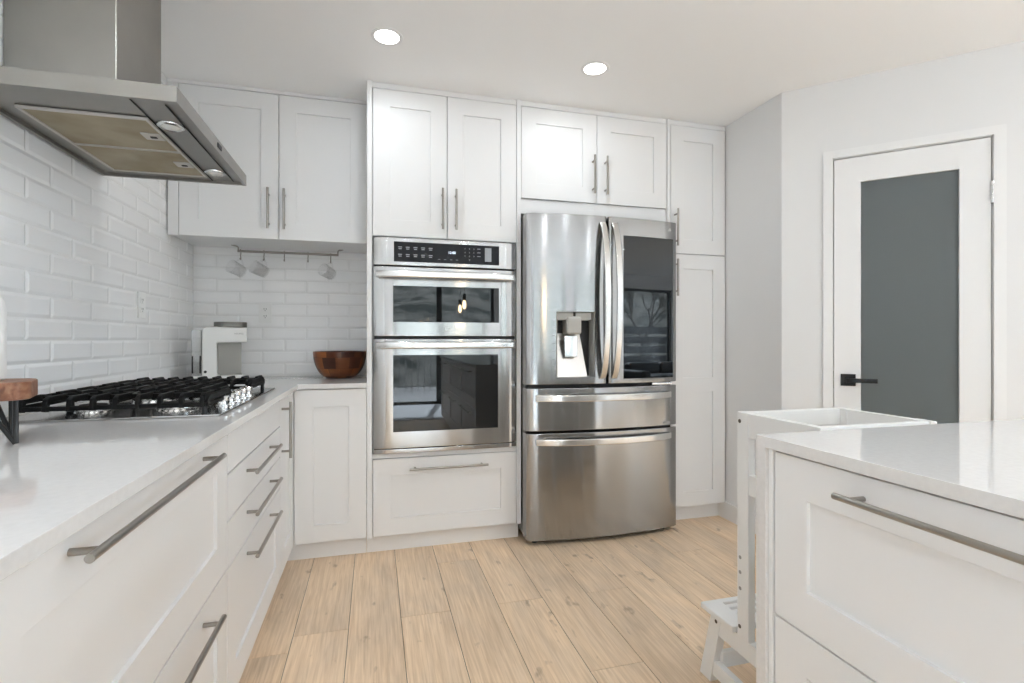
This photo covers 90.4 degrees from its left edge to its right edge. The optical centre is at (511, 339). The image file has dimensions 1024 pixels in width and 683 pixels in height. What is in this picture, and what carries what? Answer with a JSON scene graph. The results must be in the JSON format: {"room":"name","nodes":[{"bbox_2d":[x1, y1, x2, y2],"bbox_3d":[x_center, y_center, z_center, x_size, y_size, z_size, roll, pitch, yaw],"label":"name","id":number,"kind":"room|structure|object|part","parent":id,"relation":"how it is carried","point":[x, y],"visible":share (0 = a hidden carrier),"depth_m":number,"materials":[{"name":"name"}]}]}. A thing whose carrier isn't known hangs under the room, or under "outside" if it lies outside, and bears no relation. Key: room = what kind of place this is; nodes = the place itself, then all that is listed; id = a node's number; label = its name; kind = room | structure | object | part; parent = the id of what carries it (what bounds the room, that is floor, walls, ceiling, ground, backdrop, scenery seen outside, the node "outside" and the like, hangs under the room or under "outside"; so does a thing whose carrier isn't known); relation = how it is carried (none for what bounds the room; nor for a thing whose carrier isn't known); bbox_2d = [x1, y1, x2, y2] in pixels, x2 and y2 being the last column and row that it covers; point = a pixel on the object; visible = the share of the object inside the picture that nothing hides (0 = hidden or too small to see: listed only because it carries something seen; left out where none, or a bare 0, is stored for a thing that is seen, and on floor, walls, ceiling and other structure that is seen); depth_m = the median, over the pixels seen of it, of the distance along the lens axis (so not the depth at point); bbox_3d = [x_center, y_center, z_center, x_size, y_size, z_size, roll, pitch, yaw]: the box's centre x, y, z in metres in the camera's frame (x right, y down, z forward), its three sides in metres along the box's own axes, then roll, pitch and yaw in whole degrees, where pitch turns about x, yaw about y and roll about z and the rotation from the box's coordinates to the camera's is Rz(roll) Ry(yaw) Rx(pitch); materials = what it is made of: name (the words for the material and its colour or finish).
{"room":"kitchen","nodes":[
{"label":"kitchen","id":0,"kind":"room"},
{"bbox_2d":[0,0,192,416],"bbox_3d":[-1.031,-0.108,-0.305,0.120,2.437,6.950,0,0,-15],"label":"wall","id":1,"kind":"structure","parent":0,"point":[78,244],"depth_m":1.84,"materials":[{"name":"white tile"}]},
{"bbox_2d":[0,0,245,185],"bbox_3d":[-1.234,-0.979,1.655,0.508,0.694,0.765,0,0,-15],"label":"range hood","id":2,"kind":"object","parent":1,"relation":"attached to","point":[83,77],"visible":1,"depth_m":1.49,"materials":[{"name":"silver metal"}]},
{"bbox_3d":[-1.242,-0.639,1.561,0.317,0.008,0.280,0,0,-15],"label":"filter frame","id":3,"kind":"part","parent":2,"relation":"part of","materials":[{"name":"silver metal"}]},
{"bbox_3d":[-1.312,-0.639,1.819,0.317,0.008,0.276,0,0,-15],"label":"filter frame","id":4,"kind":"part","parent":2,"relation":"part of","materials":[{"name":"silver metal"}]},
{"bbox_2d":[156,121,184,131],"bbox_3d":[-1.026,-0.639,1.528,0.074,0.006,0.074,0,0,-15],"label":"lamp","id":5,"kind":"object","parent":2,"relation":"on","point":[161,126],"depth_m":1.52,"materials":[{"name":"white"}]},
{"bbox_2d":[204,169,225,176],"bbox_3d":[-1.141,-0.639,1.952,0.074,0.006,0.074,0,0,-15],"label":"lamp","id":6,"kind":"object","parent":2,"relation":"on","point":[207,172],"depth_m":1.94,"materials":[{"name":"white"}]},
{"bbox_2d":[137,292,145,317],"bbox_3d":[-1.668,-0.156,2.289,0.008,0.116,0.072,0,0,-15],"label":"wall outlet","id":7,"kind":"object","parent":1,"relation":"attached to","point":[141,297],"visible":1,"depth_m":2.28,"materials":[{"name":"white plastic"}]},
{"bbox_2d":[193,246,366,376],"bbox_3d":[-0.357,-0.108,3.415,3.365,2.437,0.120,0,0,-15],"label":"wall","id":8,"kind":"structure","parent":0,"point":[316,306],"depth_m":3.08,"materials":[{"name":"white tile"}]},
{"bbox_2d":[259,303,271,322],"bbox_3d":[-1.480,-0.160,3.046,0.072,0.116,0.008,0,0,-15],"label":"wall outlet","id":9,"kind":"object","parent":8,"relation":"attached to","point":[265,309],"visible":1,"depth_m":3.04,"materials":[{"name":"white plastic"}]},
{"bbox_2d":[262,307,267,311],"bbox_3d":[-1.479,-0.181,3.044,0.034,0.028,0.003,0,0,-15],"label":"socket","id":10,"kind":"object","parent":9,"relation":"attached to","point":[264,309],"depth_m":3.04,"materials":[{"name":"grey plastic"}]},
{"bbox_2d":[262,314,267,318],"bbox_3d":[-1.479,-0.139,3.044,0.034,0.028,0.003,0,0,-15],"label":"socket","id":11,"kind":"object","parent":9,"relation":"attached to","point":[264,316],"depth_m":3.04,"materials":[{"name":"grey plastic"}]},
{"bbox_2d":[167,77,366,255],"bbox_3d":[-1.318,-0.915,2.861,0.972,0.822,0.437,0,0,-15],"label":"upper cabinet","id":12,"kind":"object","parent":8,"relation":"attached to","point":[302,157],"depth_m":2.71,"materials":[{"name":"white paint"}]},
{"bbox_3d":[-1.468,-0.917,2.648,0.466,0.769,0.019,0,0,-15],"label":"door","id":13,"kind":"part","parent":12,"relation":"part of","materials":[{"name":"white paint"}]},
{"bbox_3d":[-1.281,-0.689,2.667,0.012,0.214,0.042,0,0,-15],"label":"handle","id":14,"kind":"part","parent":12,"relation":"part of","materials":[{"name":"silver metal"}]},
{"bbox_3d":[-1.205,-0.689,2.687,0.012,0.214,0.042,0,0,-15],"label":"handle","id":15,"kind":"part","parent":12,"relation":"part of","materials":[{"name":"silver metal"}]},
{"bbox_3d":[-1.312,-0.524,2.989,0.608,0.040,0.029,0,0,-15],"label":"mug rail","id":16,"kind":"part","parent":12,"relation":"part of","materials":[{"name":"silver metal"}]},
{"bbox_3d":[-1.024,-0.917,2.768,0.447,0.769,0.019,0,0,-15],"label":"door","id":17,"kind":"part","parent":12,"relation":"part of","materials":[{"name":"white paint"}]},
{"bbox_2d":[239,515,755,682],"bbox_3d":[3.187,1.140,0.827,8.815,0.060,6.930,0,0,-15],"label":"floor","id":18,"kind":"structure","parent":0,"point":[622,608],"depth_m":2.08,"materials":[{"name":"brown wood"}]},
{"bbox_2d":[0,435,226,682],"bbox_3d":[-0.920,0.678,0.859,0.642,0.864,0.920,0,0,-15],"label":"base cabinet","id":19,"kind":"object","parent":18,"relation":"on","point":[137,594],"visible":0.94,"depth_m":0.86,"materials":[{"name":"white paint"}]},
{"bbox_3d":[-0.628,0.278,0.929,0.042,0.012,0.598,0,0,-15],"label":"handle","id":20,"kind":"part","parent":19,"relation":"part of","materials":[{"name":"silver metal"}]},
{"bbox_3d":[-0.660,0.817,0.930,0.019,0.388,0.916,0,0,-15],"label":"drawer","id":21,"kind":"part","parent":19,"relation":"part of","materials":[{"name":"white paint"}]},
{"bbox_3d":[-0.628,0.666,0.929,0.042,0.012,0.598,0,0,-15],"label":"handle","id":22,"kind":"part","parent":19,"relation":"part of","materials":[{"name":"silver metal"}]},
{"bbox_2d":[226,401,282,682],"bbox_3d":[-1.145,0.678,1.689,0.642,0.864,0.795,0,0,-15],"label":"base cabinet","id":23,"kind":"object","parent":18,"relation":"on","point":[254,513],"visible":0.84,"depth_m":1.64,"materials":[{"name":"white paint"}]},
{"bbox_3d":[-0.885,0.819,1.759,0.019,0.384,0.791,0,0,-15],"label":"drawer","id":24,"kind":"part","parent":23,"relation":"part of","materials":[{"name":"white paint"}]},
{"bbox_3d":[-0.885,0.560,1.759,0.019,0.125,0.791,0,0,-15],"label":"drawer","id":25,"kind":"part","parent":23,"relation":"part of","materials":[{"name":"white paint"}]},
{"bbox_3d":[-0.885,0.431,1.759,0.019,0.125,0.791,0,0,-15],"label":"drawer","id":26,"kind":"part","parent":23,"relation":"part of","materials":[{"name":"white paint"}]},
{"bbox_3d":[-0.855,0.409,1.766,0.042,0.012,0.418,0,0,-15],"label":"handle","id":27,"kind":"part","parent":23,"relation":"part of","materials":[{"name":"silver metal"}]},
{"bbox_3d":[-0.856,0.669,1.770,0.042,0.012,0.420,0,0,-15],"label":"handle","id":28,"kind":"part","parent":23,"relation":"part of","materials":[{"name":"silver metal"}]},
{"bbox_3d":[-0.856,0.540,1.770,0.042,0.012,0.420,0,0,-15],"label":"handle","id":29,"kind":"part","parent":23,"relation":"part of","materials":[{"name":"silver metal"}]},
{"bbox_2d":[279,388,366,577],"bbox_3d":[-1.231,0.678,2.589,0.946,0.864,0.978,0,0,-15],"label":"base cabinet","id":30,"kind":"object","parent":18,"relation":"on","point":[323,457],"visible":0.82,"depth_m":2.55,"materials":[{"name":"white paint"}]},
{"bbox_3d":[-1.038,0.631,2.324,0.019,0.763,0.366,0,0,-15],"label":"door","id":31,"kind":"part","parent":30,"relation":"part of","materials":[{"name":"white paint"}]},
{"bbox_3d":[-0.970,0.389,2.190,0.042,0.242,0.012,0,0,-15],"label":"handle","id":32,"kind":"part","parent":30,"relation":"part of","materials":[{"name":"silver metal"}]},
{"bbox_3d":[-0.911,0.631,2.560,0.343,0.763,0.019,0,0,-15],"label":"door","id":33,"kind":"part","parent":30,"relation":"part of","materials":[{"name":"white paint"}]},
{"bbox_2d":[367,80,520,551],"bbox_3d":[-0.424,-0.108,2.987,0.820,2.436,0.672,0,0,-15],"label":"tall cabinet","id":34,"kind":"object","parent":18,"relation":"on","point":[443,165],"visible":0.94,"depth_m":2.70,"materials":[{"name":"white paint"}]},
{"bbox_3d":[-0.811,-0.155,2.902,0.026,2.342,0.634,0,0,-15],"label":"panel","id":35,"kind":"part","parent":34,"relation":"part of","materials":[{"name":"white paint"}]},
{"bbox_3d":[-0.532,-0.914,2.663,0.379,0.758,0.019,0,0,-15],"label":"door","id":36,"kind":"part","parent":34,"relation":"part of","materials":[{"name":"white paint"}]},
{"bbox_3d":[-0.365,-0.688,2.676,0.012,0.215,0.042,0,0,-15],"label":"handle","id":37,"kind":"part","parent":34,"relation":"part of","materials":[{"name":"silver metal"}]},
{"bbox_3d":[-0.350,0.600,2.720,0.767,0.024,0.026,0,0,-15],"label":"rail","id":38,"kind":"part","parent":34,"relation":"part of","materials":[{"name":"silver metal"}]},
{"bbox_2d":[373,237,515,453],"bbox_3d":[-0.404,0.029,2.921,0.759,1.114,0.626,0,0,-15],"label":"double wall oven","id":39,"kind":"object","parent":34,"relation":"in","point":[444,311],"visible":1,"depth_m":2.67,"materials":[{"name":"silver metal"}]},
{"bbox_3d":[-0.344,-0.456,2.699,0.759,0.144,0.034,0,0,-15],"label":"control panel","id":40,"kind":"part","parent":39,"relation":"part of","materials":[{"name":"silver metal"}]},
{"bbox_3d":[-0.344,0.575,2.699,0.759,0.022,0.034,0,0,-15],"label":"trim","id":41,"kind":"part","parent":39,"relation":"part of","materials":[{"name":"silver metal"}]},
{"bbox_3d":[-0.340,-0.455,2.687,0.556,0.103,0.012,0,0,-15],"label":"control glass","id":42,"kind":"part","parent":39,"relation":"part of","materials":[{"name":"black glass"}]},
{"bbox_3d":[-0.348,0.814,2.713,0.762,0.394,0.019,0,0,-15],"label":"drawer","id":43,"kind":"part","parent":34,"relation":"part of","materials":[{"name":"white paint"}]},
{"bbox_3d":[-0.331,0.670,2.686,0.415,0.012,0.042,0,0,-15],"label":"handle","id":44,"kind":"part","parent":34,"relation":"part of","materials":[{"name":"silver metal"}]},
{"bbox_3d":[-0.296,-0.688,2.695,0.012,0.215,0.042,0,0,-15],"label":"handle","id":45,"kind":"part","parent":34,"relation":"part of","materials":[{"name":"silver metal"}]},
{"bbox_3d":[-0.163,-0.914,2.763,0.379,0.758,0.019,0,0,-15],"label":"door","id":46,"kind":"part","parent":34,"relation":"part of","materials":[{"name":"white paint"}]},
{"bbox_3d":[-0.045,-0.155,3.109,0.024,2.342,0.634,0,0,-15],"label":"panel","id":47,"kind":"part","parent":34,"relation":"part of","materials":[{"name":"white paint"}]},
{"bbox_2d":[518,213,675,542],"bbox_3d":[0.445,0.214,3.103,0.910,1.792,0.803,0,0,-15],"label":"refrigerator","id":48,"kind":"object","parent":18,"relation":"on","point":[598,293],"visible":0.97,"depth_m":2.78,"materials":[{"name":"grey metal"}]},
{"bbox_2d":[518,220,524,532],"bbox_3d":[0.419,0.205,3.198,0.894,1.740,0.606,0,0,-15],"label":"panel","id":49,"kind":"object","parent":48,"relation":"in","point":[521,526],"depth_m":2.82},
{"bbox_3d":[0.291,-0.219,2.789,0.448,0.922,0.112,0,0,-15],"label":"door","id":50,"kind":"part","parent":48,"relation":"part of","materials":[{"name":"silver metal"}]},
{"bbox_3d":[0.317,0.050,2.801,0.174,0.303,0.084,0,0,-15],"label":"splash plate","id":51,"kind":"part","parent":48,"relation":"part of","materials":[{"name":"silver metal"}]},
{"bbox_3d":[0.514,0.377,2.849,0.910,0.230,0.112,0,0,-15],"label":"drawer","id":52,"kind":"part","parent":48,"relation":"part of","materials":[{"name":"silver metal"}]},
{"bbox_3d":[0.514,0.793,2.849,0.910,0.576,0.112,0,0,-15],"label":"drawer","id":53,"kind":"part","parent":48,"relation":"part of","materials":[{"name":"silver metal"}]},
{"bbox_3d":[0.530,0.314,2.789,0.817,0.036,0.081,0,0,-15],"label":"drawer handle","id":54,"kind":"part","parent":48,"relation":"part of","materials":[{"name":"silver metal"}]},
{"bbox_3d":[0.530,0.550,2.789,0.817,0.036,0.081,0,0,-15],"label":"drawer handle","id":55,"kind":"part","parent":48,"relation":"part of","materials":[{"name":"silver metal"}]},
{"bbox_3d":[0.505,-0.215,2.746,0.034,0.858,0.083,0,0,-15],"label":"door handle","id":56,"kind":"part","parent":48,"relation":"part of","materials":[{"name":"silver metal"}]},
{"bbox_3d":[0.572,-0.215,2.764,0.034,0.858,0.083,0,0,-15],"label":"door handle","id":57,"kind":"part","parent":48,"relation":"part of","materials":[{"name":"silver metal"}]},
{"bbox_3d":[0.736,-0.219,2.910,0.448,0.922,0.112,0,0,-15],"label":"door","id":58,"kind":"part","parent":48,"relation":"part of","materials":[{"name":"silver metal"}]},
{"bbox_3d":[0.766,-0.181,2.914,0.331,0.796,0.099,0,0,-15],"label":"glass panel","id":59,"kind":"part","parent":48,"relation":"part of","materials":[{"name":"black glass"}]},
{"bbox_3d":[0.866,0.253,2.947,0.130,0.014,0.024,0,0,-15],"label":"hinge plate","id":60,"kind":"part","parent":48,"relation":"part of","materials":[{"name":"silver metal"}]},
{"bbox_2d":[665,119,724,519],"bbox_3d":[1.056,-0.108,3.382,0.410,2.436,0.662,0,0,-15],"label":"pantry cabinet","id":61,"kind":"object","parent":18,"relation":"on","point":[695,152],"visible":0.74,"depth_m":3.12,"materials":[{"name":"white paint"}]},
{"bbox_3d":[0.861,-0.155,3.350,0.019,2.342,0.622,0,0,-15],"label":"panel","id":62,"kind":"part","parent":61,"relation":"part of","materials":[{"name":"white paint"}]},
{"bbox_3d":[0.987,-0.672,3.043,0.012,0.221,0.042,0,0,-15],"label":"handle","id":63,"kind":"part","parent":61,"relation":"part of","materials":[{"name":"silver metal"}]},
{"bbox_3d":[0.987,-0.372,3.043,0.012,0.221,0.042,0,0,-15],"label":"handle","id":64,"kind":"part","parent":61,"relation":"part of","materials":[{"name":"silver metal"}]},
{"bbox_3d":[1.137,-0.907,3.115,0.381,0.771,0.019,0,0,-15],"label":"door","id":65,"kind":"part","parent":61,"relation":"part of","materials":[{"name":"white paint"}]},
{"bbox_3d":[1.137,0.247,3.115,0.381,1.527,0.019,0,0,-15],"label":"door","id":66,"kind":"part","parent":61,"relation":"part of","materials":[{"name":"white paint"}]},
{"bbox_2d":[769,449,775,682],"bbox_3d":[0.876,0.678,1.227,0.604,0.864,0.011,0,0,-15],"label":"island end panel","id":67,"kind":"object","parent":18,"relation":"on","point":[772,613],"visible":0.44,"depth_m":1.15,"materials":[{"name":"white paint"}]},
{"bbox_2d":[700,407,936,682],"bbox_3d":[0.875,0.662,1.520,0.408,0.895,0.478,0,0,-15],"label":"step stool","id":68,"kind":"object","parent":18,"relation":"on","point":[732,621],"visible":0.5,"depth_m":1.51,"materials":[{"name":"white paint"}]},
{"bbox_3d":[0.656,0.999,1.654,0.029,0.222,0.105,0,0,-15],"label":"leg","id":69,"kind":"part","parent":68,"relation":"part of","materials":[{"name":"white paint"}]},
{"bbox_3d":[0.833,1.025,1.676,0.336,0.050,0.020,0,0,-15],"label":"cross rail","id":70,"kind":"part","parent":68,"relation":"part of","materials":[{"name":"white paint"}]},
{"bbox_3d":[0.693,0.550,1.504,0.024,0.670,0.048,0,0,-15],"label":"post","id":71,"kind":"part","parent":68,"relation":"part of","materials":[{"name":"white paint"}]},
{"bbox_3d":[0.724,0.424,1.389,0.021,0.061,0.194,0,0,-15],"label":"guard rail","id":72,"kind":"part","parent":68,"relation":"part of","materials":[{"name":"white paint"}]},
{"bbox_3d":[0.724,0.252,1.389,0.021,0.072,0.194,0,0,-15],"label":"guard rail","id":73,"kind":"part","parent":68,"relation":"part of","materials":[{"name":"white paint"}]},
{"bbox_3d":[0.864,0.240,1.561,0.336,0.050,0.026,0,0,-15],"label":"cross rail","id":74,"kind":"part","parent":68,"relation":"part of","materials":[{"name":"white paint"}]},
{"bbox_3d":[0.757,0.550,1.269,0.024,0.670,0.055,0,0,-15],"label":"post","id":75,"kind":"part","parent":68,"relation":"part of","materials":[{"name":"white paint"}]},
{"bbox_3d":[1.040,0.550,1.599,0.024,0.670,0.048,0,0,-15],"label":"post","id":76,"kind":"part","parent":68,"relation":"part of","materials":[{"name":"white paint"}]},
{"bbox_3d":[0.934,0.240,1.303,0.336,0.050,0.020,0,0,-15],"label":"cross rail","id":77,"kind":"part","parent":68,"relation":"part of","materials":[{"name":"white paint"}]},
{"bbox_3d":[1.072,0.252,1.483,0.021,0.072,0.194,0,0,-15],"label":"guard rail","id":78,"kind":"part","parent":68,"relation":"part of","materials":[{"name":"white paint"}]},
{"bbox_3d":[1.104,0.550,1.363,0.024,0.670,0.055,0,0,-15],"label":"post","id":79,"kind":"part","parent":68,"relation":"part of","materials":[{"name":"white paint"}]},
{"bbox_2d":[775,451,1023,682],"bbox_3d":[0.979,0.679,0.775,0.642,0.862,0.914,0,0,-15],"label":"base cabinet","id":80,"kind":"object","parent":18,"relation":"on","point":[877,580],"visible":0.91,"depth_m":0.89,"materials":[{"name":"white paint"}]},
{"bbox_3d":[0.718,0.815,0.704,0.019,0.393,0.910,0,0,-15],"label":"drawer","id":81,"kind":"part","parent":80,"relation":"part of","materials":[{"name":"white paint"}]},
{"bbox_2d":[756,419,1023,682],"bbox_3d":[1.340,0.665,0.094,0.924,0.890,2.503,0,0,-15],"label":"countertop","id":82,"kind":"structure","parent":80,"relation":"on","point":[981,463],"depth_m":1.05,"materials":[{"name":"white stone"}]},
{"bbox_3d":[0.694,0.293,0.679,0.042,0.012,0.578,0,0,-15],"label":"handle","id":83,"kind":"part","parent":80,"relation":"part of","materials":[{"name":"silver metal"}]},
{"bbox_3d":[-0.680,0.678,-0.030,0.642,0.864,0.918,0,0,-15],"label":"base cabinet","id":84,"kind":"object","parent":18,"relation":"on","visible":0},
{"bbox_2d":[0,375,366,580],"bbox_3d":[-0.903,0.232,1.319,0.976,0.024,3.642,0,0,-15],"label":"countertop","id":85,"kind":"structure","parent":84,"relation":"on","point":[59,478],"depth_m":0.91,"materials":[{"name":"white stone"}]},
{"bbox_2d":[0,378,37,444],"bbox_3d":[-1.189,0.153,1.018,0.346,0.131,0.173,0,0,-38],"label":"stand","id":86,"kind":"object","parent":85,"relation":"on","point":[12,390],"visible":0.99,"depth_m":1.06,"materials":[{"name":"brown wood"}]},
{"bbox_2d":[0,296,6,379],"bbox_3d":[-1.132,-0.036,1.082,0.080,0.247,0.080,0,0,-15],"label":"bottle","id":87,"kind":"object","parent":86,"relation":"on","point":[3,311],"visible":1,"depth_m":1.09,"materials":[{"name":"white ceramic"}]},
{"bbox_3d":[-1.145,0.169,1.140,0.044,0.099,0.010,0,0,-15],"label":"leg","id":88,"kind":"part","parent":86,"relation":"part of","materials":[{"name":"black metal"}]},
{"bbox_3d":[-1.060,0.169,1.046,0.064,0.100,0.022,0,0,-15],"label":"leg","id":89,"kind":"part","parent":86,"relation":"part of","materials":[{"name":"black metal"}]},
{"bbox_2d":[0,375,274,423],"bbox_3d":[-1.198,0.187,1.784,0.529,0.066,0.830,0,0,-15],"label":"gas cooktop","id":90,"kind":"object","parent":85,"relation":"in","point":[145,397],"visible":0.98,"depth_m":1.51,"materials":[{"name":"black metal"}]},
{"bbox_3d":[-1.235,0.206,1.499,0.090,0.015,0.090,0,0,-15],"label":"burner","id":91,"kind":"part","parent":90,"relation":"part of","materials":[{"name":"silver metal"}]},
{"bbox_3d":[-1.246,0.206,1.770,0.138,0.015,0.138,0,0,-15],"label":"burner","id":92,"kind":"part","parent":90,"relation":"part of","materials":[{"name":"silver metal"}]},
{"bbox_3d":[-1.022,0.206,1.557,0.112,0.015,0.112,0,0,-15],"label":"burner","id":93,"kind":"part","parent":90,"relation":"part of","materials":[{"name":"silver metal"}]},
{"bbox_3d":[-0.931,0.194,1.633,0.046,0.038,0.046,0,0,-15],"label":"knob","id":94,"kind":"part","parent":90,"relation":"part of","materials":[{"name":"silver metal"}]},
{"bbox_3d":[-0.953,0.194,1.712,0.046,0.038,0.046,0,0,-15],"label":"knob","id":95,"kind":"part","parent":90,"relation":"part of","materials":[{"name":"silver metal"}]},
{"bbox_3d":[-0.974,0.194,1.792,0.046,0.038,0.046,0,0,-15],"label":"knob","id":96,"kind":"part","parent":90,"relation":"part of","materials":[{"name":"silver metal"}]},
{"bbox_3d":[-0.996,0.194,1.871,0.046,0.038,0.046,0,0,-15],"label":"knob","id":97,"kind":"part","parent":90,"relation":"part of","materials":[{"name":"silver metal"}]},
{"bbox_3d":[-1.017,0.194,1.950,0.046,0.038,0.046,0,0,-15],"label":"knob","id":98,"kind":"part","parent":90,"relation":"part of","materials":[{"name":"silver metal"}]},
{"bbox_2d":[191,322,246,378],"bbox_3d":[-1.578,0.062,2.744,0.260,0.315,0.144,0,0,-29],"label":"coffee maker","id":99,"kind":"object","parent":85,"relation":"on","point":[216,349],"visible":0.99,"depth_m":2.69,"materials":[{"name":"white plastic"}]},
{"bbox_3d":[-1.669,0.069,2.692,0.046,0.242,0.105,0,0,-29],"label":"water tank","id":100,"kind":"part","parent":99,"relation":"part of","materials":[{"name":"white plastic"}]},
{"bbox_3d":[-1.565,0.102,2.812,0.119,0.178,0.033,0,0,-29],"label":"panel","id":101,"kind":"part","parent":99,"relation":"part of","materials":[{"name":"grey plastic"}]},
{"bbox_3d":[-1.533,-0.081,2.768,0.158,0.028,0.144,0,0,-29],"label":"lid","id":102,"kind":"part","parent":99,"relation":"part of","materials":[{"name":"grey"}]},
{"bbox_2d":[220,373,241,375],"bbox_3d":[-1.526,0.188,2.758,0.105,0.004,0.090,0,0,-29],"label":"drip tray","id":103,"kind":"object","parent":99,"relation":"on","point":[221,374],"depth_m":2.73,"materials":[{"name":"grey"}]},
{"bbox_2d":[313,351,365,377],"bbox_3d":[-0.998,0.143,2.947,0.294,0.153,0.294,0,0,-15],"label":"wooden bowl","id":104,"kind":"object","parent":85,"relation":"on","point":[330,364],"visible":1,"depth_m":2.84,"materials":[{"name":"brown wood"}]},
{"bbox_2d":[161,0,1023,126],"bbox_3d":[3.161,-1.377,0.923,8.815,0.100,7.130,0,0,-15],"label":"ceiling","id":105,"kind":"structure","parent":0,"point":[709,62],"depth_m":2.29,"materials":[{"name":"white paint"}]},
{"bbox_2d":[371,27,402,45],"bbox_3d":[-0.547,-1.325,2.224,0.138,0.003,0.138,0,0,-15],"label":"recessed light","id":106,"kind":"object","parent":105,"relation":"in","point":[386,36],"visible":1,"depth_m":2.22,"materials":[{"name":"white paint"}]},
{"bbox_2d":[581,61,608,75],"bbox_3d":[0.406,-1.325,2.487,0.138,0.003,0.138,0,0,-15],"label":"recessed light","id":107,"kind":"object","parent":105,"relation":"in","point":[594,68],"visible":1,"depth_m":2.48,"materials":[{"name":"white paint"}]},
{"bbox_2d":[521,101,665,221],"bbox_3d":[0.414,-1.014,3.209,0.912,0.624,0.662,0,0,-15],"label":"upper cabinet","id":108,"kind":"object","parent":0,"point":[579,161],"visible":0.89,"depth_m":2.92,"materials":[{"name":"white paint"}]},
{"bbox_3d":[0.268,-1.040,2.880,0.452,0.506,0.019,0,0,-15],"label":"door","id":109,"kind":"part","parent":108,"relation":"part of","materials":[{"name":"white paint"}]},
{"bbox_3d":[0.469,-0.943,2.902,0.012,0.219,0.042,0,0,-15],"label":"handle","id":110,"kind":"part","parent":108,"relation":"part of","materials":[{"name":"silver metal"}]},
{"bbox_3d":[0.544,-0.943,2.923,0.012,0.219,0.042,0,0,-15],"label":"handle","id":111,"kind":"part","parent":108,"relation":"part of","materials":[{"name":"silver metal"}]},
{"bbox_3d":[0.707,-1.040,2.998,0.452,0.506,0.019,0,0,-15],"label":"door","id":112,"kind":"part","parent":108,"relation":"part of","materials":[{"name":"white paint"}]},
{"bbox_2d":[723,93,781,514],"bbox_3d":[1.347,-0.108,3.309,0.110,2.437,1.176,0,0,-15],"label":"wall","id":113,"kind":"structure","parent":0,"point":[753,142],"depth_m":2.93,"materials":[{"name":"white paint"}]},
{"bbox_2d":[718,501,755,533],"bbox_3d":[1.375,1.058,2.969,0.014,0.105,0.508,0,0,-15],"label":"baseboard","id":114,"kind":"structure","parent":113,"relation":"attached to","point":[726,510],"depth_m":3.12,"materials":[{"name":"white paint"}]},
{"bbox_2d":[833,166,833,407],"bbox_3d":[2.238,-0.108,3.000,1.200,2.437,1.040,0,0,30],"label":"wall","id":115,"kind":"structure","parent":0,"point":[833,166],"depth_m":3.54,"materials":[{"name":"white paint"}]},
{"bbox_2d":[782,41,1023,425],"bbox_3d":[2.082,-0.108,2.426,1.400,2.437,0.110,0,0,30],"label":"wall","id":116,"kind":"structure","parent":0,"point":[985,87],"depth_m":2.53,"materials":[{"name":"white paint"}]},
{"bbox_2d":[833,137,993,423],"bbox_3d":[1.915,0.089,2.451,0.624,2.021,0.087,0,0,30],"label":"door","id":117,"kind":"structure","parent":116,"relation":"in","point":[912,227],"depth_m":2.45,"materials":[{"name":"white paint"}]},
{"bbox_3d":[1.731,0.204,2.537,0.150,0.060,0.052,0,0,30],"label":"lever","id":118,"kind":"part","parent":117,"relation":"part of","materials":[{"name":"black metal"}]},
{"bbox_3d":[1.927,0.027,2.475,0.385,1.652,0.006,0,0,30],"label":"frosted pane","id":119,"kind":"part","parent":117,"relation":"part of","materials":[{"name":"grey glass"}]},
{"bbox_2d":[823,124,1006,425],"bbox_3d":[1.939,0.072,2.499,0.701,2.076,0.122,0,0,30],"label":"trim","id":120,"kind":"structure","parent":116,"relation":"attached to","point":[998,133],"depth_m":2.32,"materials":[{"name":"white paint"}]}
]}

